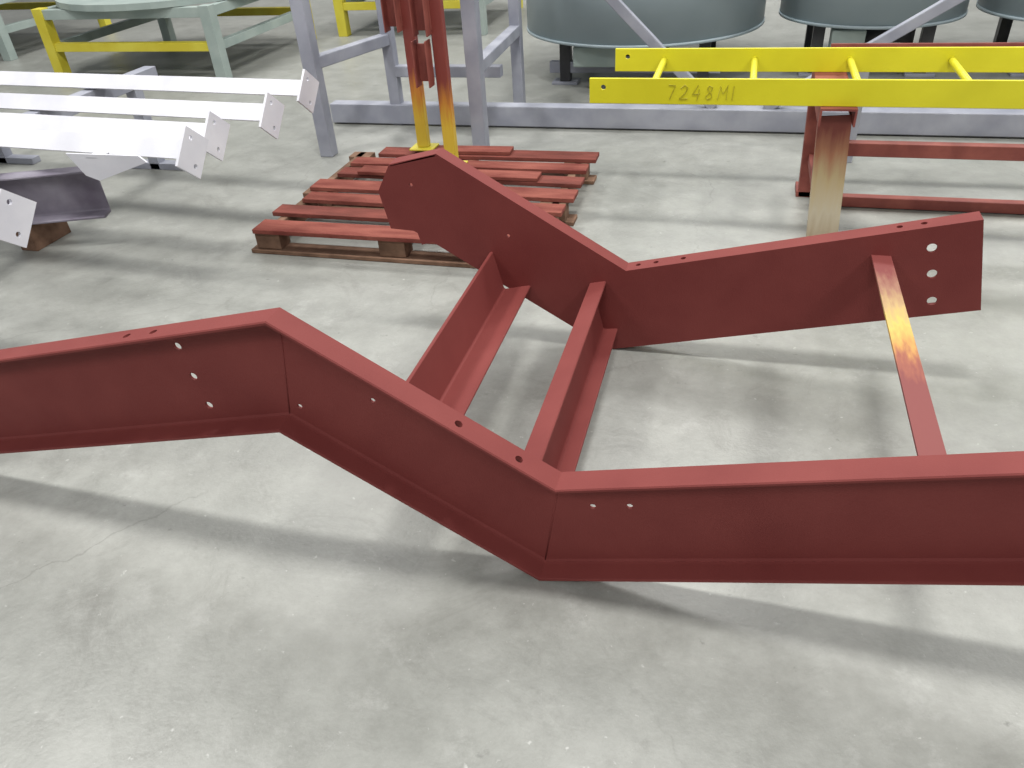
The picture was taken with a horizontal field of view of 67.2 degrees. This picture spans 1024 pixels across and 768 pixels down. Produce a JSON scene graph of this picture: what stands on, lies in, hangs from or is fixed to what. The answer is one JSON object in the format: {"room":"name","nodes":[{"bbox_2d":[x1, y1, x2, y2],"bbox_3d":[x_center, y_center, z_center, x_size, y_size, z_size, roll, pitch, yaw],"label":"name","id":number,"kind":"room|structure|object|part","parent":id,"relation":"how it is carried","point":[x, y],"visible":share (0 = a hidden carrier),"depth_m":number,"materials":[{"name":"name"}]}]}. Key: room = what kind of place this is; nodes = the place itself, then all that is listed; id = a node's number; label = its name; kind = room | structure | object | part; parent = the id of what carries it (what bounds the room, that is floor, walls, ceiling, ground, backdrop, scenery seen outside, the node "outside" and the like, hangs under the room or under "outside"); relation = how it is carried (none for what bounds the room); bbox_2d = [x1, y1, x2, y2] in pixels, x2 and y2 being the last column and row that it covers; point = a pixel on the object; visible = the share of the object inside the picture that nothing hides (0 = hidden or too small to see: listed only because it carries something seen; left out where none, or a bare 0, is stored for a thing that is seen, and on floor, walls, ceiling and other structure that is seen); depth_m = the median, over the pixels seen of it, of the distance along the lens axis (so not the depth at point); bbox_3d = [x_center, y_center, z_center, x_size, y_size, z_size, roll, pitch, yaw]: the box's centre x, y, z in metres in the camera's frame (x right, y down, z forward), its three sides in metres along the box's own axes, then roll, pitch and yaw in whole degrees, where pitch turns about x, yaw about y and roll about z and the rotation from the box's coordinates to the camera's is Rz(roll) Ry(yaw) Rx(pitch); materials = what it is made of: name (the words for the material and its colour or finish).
{"room":"workshop","nodes":[
{"label":"workshop","id":0,"kind":"room"},
{"bbox_2d":[0,0,1023,767],"bbox_3d":[0.093,1.265,0.891,44.000,0.001,44.000,6,36,14],"label":"floor","id":1,"kind":"structure","parent":0,"point":[243,601],"depth_m":2.28,"materials":[{"name":"concrete"}]},
{"bbox_2d":[0,166,110,250],"bbox_3d":[-3.042,-0.833,3.866,2.013,0.380,0.258,-6,35,-3],"label":"channel","id":2,"kind":"object","parent":1,"relation":"on","point":[61,195],"visible":0.72,"depth_m":3.84,"materials":[{"name":"grey metal"}]},
{"bbox_2d":[0,0,111,60],"bbox_3d":[-5.840,-4.166,8.663,1.984,0.645,1.860,6,36,14],"label":"work table","id":3,"kind":"object","parent":1,"relation":"on","point":[8,53],"visible":0.44,"depth_m":8.07,"materials":[{"name":"metal"}]},
{"bbox_3d":[-5.083,-4.269,8.334,0.070,0.080,1.500,6,36,14],"label":"rail","id":4,"kind":"part","parent":3,"relation":"part of","materials":[{"name":"metal"}]},
{"bbox_3d":[-5.264,-3.639,7.893,0.100,0.600,0.100,6,36,14],"label":"leg","id":5,"kind":"part","parent":3,"relation":"part of","materials":[{"name":"metal"}]},
{"bbox_3d":[-5.641,-4.558,9.272,1.600,0.070,0.070,6,36,14],"label":"rail","id":6,"kind":"part","parent":3,"relation":"part of","materials":[{"name":"yellow metal"}]},
{"bbox_3d":[-5.066,-4.049,8.489,0.070,0.070,1.500,6,36,14],"label":"rail","id":7,"kind":"part","parent":3,"relation":"part of","materials":[{"name":"metal"}]},
{"bbox_3d":[-4.872,-4.491,9.063,0.100,0.600,0.100,6,36,14],"label":"leg","id":8,"kind":"part","parent":3,"relation":"part of","materials":[{"name":"yellow metal"}]},
{"bbox_2d":[22,66,194,169],"bbox_3d":[-2.525,-1.004,3.895,0.500,0.565,2.500,6,36,14],"label":"support stand","id":9,"kind":"object","parent":1,"relation":"on","point":[152,163],"visible":0.34,"depth_m":4.59,"materials":[{"name":"grey paint"}]},
{"bbox_2d":[0,189,36,247],"bbox_3d":[-2.930,-0.754,3.030,2.612,0.213,0.210,9,37,18],"label":"steel beam","id":10,"kind":"structure","parent":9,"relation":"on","point":[15,216],"depth_m":2.64,"materials":[{"name":"white metal"}]},
{"bbox_3d":[-2.539,-1.202,3.756,0.080,0.080,2.500,6,36,14],"label":"rail","id":11,"kind":"part","parent":9,"relation":"part of","materials":[{"name":"white metal"}]},
{"bbox_2d":[0,126,208,180],"bbox_3d":[-2.657,-1.119,3.501,2.914,0.213,0.236,8,37,17],"label":"steel beam","id":12,"kind":"structure","parent":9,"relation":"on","point":[111,155],"depth_m":3.13,"materials":[{"name":"white metal"}]},
{"bbox_3d":[-1.282,-0.927,3.086,0.012,0.213,0.210,9,37,18],"label":"plate","id":13,"kind":"part","parent":12,"relation":"part of","materials":[{"name":"white metal"}]},
{"bbox_2d":[0,111,229,160],"bbox_3d":[-2.638,-1.274,3.747,2.912,0.213,0.210,9,37,18],"label":"steel beam","id":14,"kind":"structure","parent":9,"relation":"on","point":[217,132],"depth_m":3.41,"materials":[{"name":"white metal"}]},
{"bbox_3d":[-1.273,-1.063,3.305,0.012,0.213,0.210,9,37,18],"label":"plate","id":15,"kind":"part","parent":14,"relation":"part of","materials":[{"name":"white metal"}]},
{"bbox_2d":[0,92,283,138],"bbox_3d":[-2.478,-1.454,4.011,2.912,0.213,0.210,9,37,18],"label":"steel beam","id":16,"kind":"structure","parent":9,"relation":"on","point":[269,114],"depth_m":3.73,"materials":[{"name":"white metal"}]},
{"bbox_3d":[-1.113,-1.242,3.569,0.012,0.213,0.210,9,37,18],"label":"plate","id":17,"kind":"part","parent":16,"relation":"part of","materials":[{"name":"white metal"}]},
{"bbox_3d":[-2.248,-1.568,4.738,0.070,0.485,0.070,6,36,14],"label":"leg","id":18,"kind":"part","parent":9,"relation":"part of","materials":[{"name":"grey paint"}]},
{"bbox_2d":[0,69,318,112],"bbox_3d":[-2.393,-1.687,4.325,2.912,0.213,0.210,9,37,18],"label":"steel beam","id":19,"kind":"structure","parent":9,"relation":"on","point":[305,89],"depth_m":4.09,"materials":[{"name":"white metal"}]},
{"bbox_3d":[-1.028,-1.476,3.883,0.012,0.213,0.210,9,37,18],"label":"plate","id":20,"kind":"part","parent":19,"relation":"part of","materials":[{"name":"white metal"}]},
{"bbox_2d":[31,0,316,77],"bbox_3d":[-3.133,-3.458,7.375,2.108,0.645,1.984,6,36,14],"label":"work table","id":21,"kind":"object","parent":1,"relation":"on","point":[135,12],"visible":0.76,"depth_m":6.71,"materials":[{"name":"metal"}]},
{"bbox_3d":[-4.159,-3.073,6.974,0.100,0.600,0.100,6,36,14],"label":"leg","id":22,"kind":"part","parent":21,"relation":"part of","materials":[{"name":"yellow metal"}]},
{"bbox_3d":[-3.965,-3.732,7.454,0.070,0.080,1.600,6,36,14],"label":"rail","id":23,"kind":"part","parent":21,"relation":"part of","materials":[{"name":"metal"}]},
{"bbox_3d":[-3.949,-3.511,7.609,0.070,0.070,1.600,6,36,14],"label":"rail","id":24,"kind":"part","parent":21,"relation":"part of","materials":[{"name":"metal"}]},
{"bbox_3d":[-3.355,-3.189,6.620,1.700,0.080,0.070,6,36,14],"label":"rail","id":25,"kind":"part","parent":21,"relation":"part of","materials":[{"name":"metal"}]},
{"bbox_3d":[-3.339,-2.969,6.775,1.700,0.070,0.070,6,36,14],"label":"rail","id":26,"kind":"part","parent":21,"relation":"part of","materials":[{"name":"yellow metal"}]},
{"bbox_3d":[-3.741,-3.982,8.222,0.100,0.600,0.100,6,36,14],"label":"leg","id":27,"kind":"part","parent":21,"relation":"part of","materials":[{"name":"metal"}]},
{"bbox_3d":[-2.522,-2.897,6.553,0.100,0.600,0.100,6,36,14],"label":"leg","id":28,"kind":"part","parent":21,"relation":"part of","materials":[{"name":"metal"}]},
{"bbox_3d":[-2.327,-3.555,7.034,0.070,0.080,1.600,6,36,14],"label":"rail","id":29,"kind":"part","parent":21,"relation":"part of","materials":[{"name":"metal"}]},
{"bbox_3d":[-2.921,-3.878,8.023,1.700,0.070,0.070,6,36,14],"label":"rail","id":30,"kind":"part","parent":21,"relation":"part of","materials":[{"name":"yellow metal"}]},
{"bbox_3d":[-2.311,-3.335,7.189,0.070,0.070,1.600,6,36,14],"label":"rail","id":31,"kind":"part","parent":21,"relation":"part of","materials":[{"name":"metal"}]},
{"bbox_2d":[251,145,598,267],"bbox_3d":[-0.409,-0.963,3.977,1.525,0.150,1.228,6,36,14],"label":"pallet","id":32,"kind":"object","parent":1,"relation":"on","point":[322,200],"visible":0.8,"depth_m":3.83,"materials":[{"name":"red wood"}]},
{"bbox_2d":[380,0,467,162],"bbox_3d":[-0.467,-1.707,3.969,0.235,1.118,0.501,-23,39,-25],"label":"steel post","id":33,"kind":"object","parent":32,"relation":"on","point":[409,16],"visible":0.84,"depth_m":3.94,"materials":[{"name":"red metal"}]},
{"bbox_3d":[-0.533,-1.802,4.083,0.065,1.087,0.050,6,36,14],"label":"post","id":34,"kind":"part","parent":33,"relation":"part of","materials":[{"name":"metal"}]},
{"bbox_3d":[-0.500,-1.354,4.398,0.140,0.010,0.120,6,36,14],"label":"plate","id":35,"kind":"part","parent":33,"relation":"part of","materials":[{"name":"yellow metal"}]},
{"bbox_3d":[-0.356,-1.649,3.866,0.065,1.108,0.050,6,36,14],"label":"post","id":36,"kind":"part","parent":33,"relation":"part of","materials":[{"name":"metal"}]},
{"bbox_2d":[333,0,522,36],"bbox_3d":[-0.858,-4.227,8.231,1.860,0.645,1.736,6,36,14],"label":"work table","id":37,"kind":"object","parent":1,"relation":"on","point":[341,7],"visible":0.54,"depth_m":7.82,"materials":[{"name":"yellow metal"}]},
{"bbox_3d":[-1.762,-3.889,7.883,0.100,0.600,0.100,6,36,14],"label":"leg","id":38,"kind":"part","parent":37,"relation":"part of","materials":[{"name":"yellow metal"}]},
{"bbox_3d":[-1.578,-4.270,8.441,0.070,0.070,1.400,6,36,14],"label":"rail","id":39,"kind":"part","parent":37,"relation":"part of","materials":[{"name":"metal"}]},
{"bbox_3d":[-1.038,-3.795,7.710,1.500,0.070,0.070,6,36,14],"label":"rail","id":40,"kind":"part","parent":37,"relation":"part of","materials":[{"name":"yellow metal"}]},
{"bbox_3d":[-0.317,-3.733,7.513,0.100,0.600,0.100,6,36,14],"label":"leg","id":41,"kind":"part","parent":37,"relation":"part of","materials":[{"name":"metal"}]},
{"bbox_2d":[0,148,1023,585],"bbox_3d":[-0.101,-0.154,2.306,4.037,0.713,1.182,6,36,14],"label":"frame","id":42,"kind":"object","parent":1,"relation":"on","point":[934,516],"visible":1,"depth_m":1.96,"materials":[{"name":"red metal"}]},
{"bbox_3d":[-0.358,-0.648,2.709,0.233,0.337,0.008,6,36,14],"label":"tail web plate","id":43,"kind":"part","parent":42,"relation":"part of","materials":[{"name":"red metal"}]},
{"bbox_2d":[526,0,765,84],"bbox_3d":[1.009,-3.171,5.837,1.832,1.450,1.832,6,36,14],"label":"tank","id":44,"kind":"object","parent":1,"relation":"on","point":[594,29],"visible":0.71,"depth_m":5.37,"materials":[{"name":"grey metal"}]},
{"bbox_3d":[0.412,-2.475,5.884,0.080,0.330,0.080,6,36,14],"label":"leg","id":45,"kind":"part","parent":44,"relation":"part of","materials":[{"name":"metal"}]},
{"bbox_3d":[1.404,-2.368,5.630,0.080,0.330,0.080,6,36,14],"label":"leg","id":46,"kind":"part","parent":44,"relation":"part of","materials":[{"name":"metal"}]},
{"bbox_3d":[1.673,-2.953,6.433,0.080,0.330,0.080,6,36,14],"label":"leg","id":47,"kind":"part","parent":44,"relation":"part of","materials":[{"name":"metal"}]},
{"bbox_2d":[289,0,1023,156],"bbox_3d":[1.936,-2.276,3.990,6.785,2.000,1.250,6,36,14],"label":"steel frame","id":48,"kind":"object","parent":1,"relation":"on","point":[477,113],"visible":0.83,"depth_m":4.71,"materials":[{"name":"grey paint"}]},
{"bbox_3d":[-1.215,-2.268,4.305,0.085,2.000,0.085,6,36,14],"label":"post","id":49,"kind":"part","parent":48,"relation":"part of","materials":[{"name":"grey metal"}]},
{"bbox_3d":[-0.999,-2.080,4.799,0.070,0.070,0.702,18,41,28],"label":"rail","id":50,"kind":"part","parent":48,"relation":"part of","materials":[{"name":"grey metal"}]},
{"bbox_3d":[-0.837,-2.627,4.776,0.075,2.000,0.075,6,36,14],"label":"post","id":51,"kind":"part","parent":48,"relation":"part of","materials":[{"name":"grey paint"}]},
{"bbox_3d":[-0.432,-2.057,5.056,0.760,0.070,0.070,6,36,14],"label":"rail","id":52,"kind":"part","parent":48,"relation":"part of","materials":[{"name":"grey metal"}]},
{"bbox_3d":[-0.242,-2.217,4.132,0.085,2.000,0.085,6,36,14],"label":"post","id":53,"kind":"part","parent":48,"relation":"part of","materials":[{"name":"grey metal"}]},
{"bbox_3d":[-0.093,-2.118,4.846,0.070,0.070,1.081,5,36,12],"label":"rail","id":54,"kind":"part","parent":48,"relation":"part of","materials":[{"name":"grey metal"}]},
{"bbox_3d":[-0.003,-2.835,4.986,0.075,2.000,0.075,6,36,14],"label":"post","id":55,"kind":"part","parent":48,"relation":"part of","materials":[{"name":"grey metal"}]},
{"bbox_3d":[1.997,-1.573,4.594,6.750,0.130,0.100,6,36,14],"label":"rail","id":56,"kind":"part","parent":48,"relation":"part of","materials":[{"name":"grey metal"}]},
{"bbox_2d":[779,0,969,76],"bbox_3d":[2.641,-3.086,5.519,1.292,1.480,1.292,6,36,14],"label":"tank","id":57,"kind":"object","parent":1,"relation":"on","point":[849,21],"visible":0.47,"depth_m":5.34,"materials":[{"name":"grey metal"}]},
{"bbox_3d":[2.421,-2.872,6.213,0.080,0.360,0.080,6,36,14],"label":"leg","id":58,"kind":"part","parent":57,"relation":"part of","materials":[{"name":"metal"}]},
{"bbox_3d":[2.231,-2.460,5.648,0.080,0.360,0.080,6,36,14],"label":"leg","id":59,"kind":"part","parent":57,"relation":"part of","materials":[{"name":"metal"}]},
{"bbox_3d":[3.118,-2.797,6.034,0.080,0.360,0.080,6,36,14],"label":"leg","id":60,"kind":"part","parent":57,"relation":"part of","materials":[{"name":"metal"}]},
{"bbox_3d":[2.929,-2.385,5.469,0.080,0.360,0.080,6,36,14],"label":"leg","id":61,"kind":"part","parent":57,"relation":"part of","materials":[{"name":"metal"}]},
{"bbox_2d":[795,72,1023,236],"bbox_3d":[2.233,-0.968,3.321,1.840,0.606,0.730,6,36,14],"label":"steel frame","id":62,"kind":"object","parent":1,"relation":"on","point":[827,144],"visible":0.87,"depth_m":3.40,"materials":[{"name":"red paint"}]},
{"bbox_2d":[589,47,1023,108],"bbox_3d":[1.963,-1.255,3.137,3.230,0.104,0.567,6,36,14],"label":"ladder","id":63,"kind":"object","parent":62,"relation":"on","point":[964,92],"visible":1,"depth_m":3.28,"materials":[{"name":"metal"}]},
{"bbox_3d":[1.891,-1.099,2.923,3.230,0.104,0.014,6,36,14],"label":"rail","id":64,"kind":"part","parent":63,"relation":"part of","materials":[{"name":"yellow metal"}]},
{"bbox_3d":[2.047,-1.411,3.349,3.205,0.104,0.014,6,36,14],"label":"rail","id":65,"kind":"part","parent":63,"relation":"part of","materials":[{"name":"yellow metal"}]},
{"bbox_3d":[1.454,-1.185,3.751,0.080,0.552,0.060,6,36,14],"label":"leg","id":66,"kind":"part","parent":62,"relation":"part of","materials":[{"name":"red paint"}]},
{"bbox_3d":[1.372,-0.892,3.344,0.165,0.558,0.050,6,36,14],"label":"leg","id":67,"kind":"part","parent":62,"relation":"part of","materials":[{"name":"metal"}]},
{"bbox_2d":[831,42,1023,162],"bbox_3d":[2.896,-1.359,3.798,2.580,0.610,0.065,6,36,14],"label":"bar","id":68,"kind":"object","parent":1,"relation":"on","point":[863,75],"visible":0.25,"depth_m":3.87,"materials":[{"name":"paint"}]},
{"bbox_3d":[1.830,-1.462,4.089,0.050,0.570,0.050,6,36,14],"label":"support leg","id":69,"kind":"part","parent":68,"relation":"part of","materials":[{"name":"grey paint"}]},
{"bbox_2d":[976,0,1023,76],"bbox_3d":[4.042,-2.965,5.202,1.412,1.480,1.412,6,36,14],"label":"tank","id":70,"kind":"object","parent":1,"relation":"on","point":[1008,11],"visible":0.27,"depth_m":5.37,"materials":[{"name":"grey metal"}]},
{"bbox_3d":[3.797,-2.774,5.931,0.080,0.360,0.080,6,36,14],"label":"leg","id":71,"kind":"part","parent":70,"relation":"part of","materials":[{"name":"metal"}]}
]}

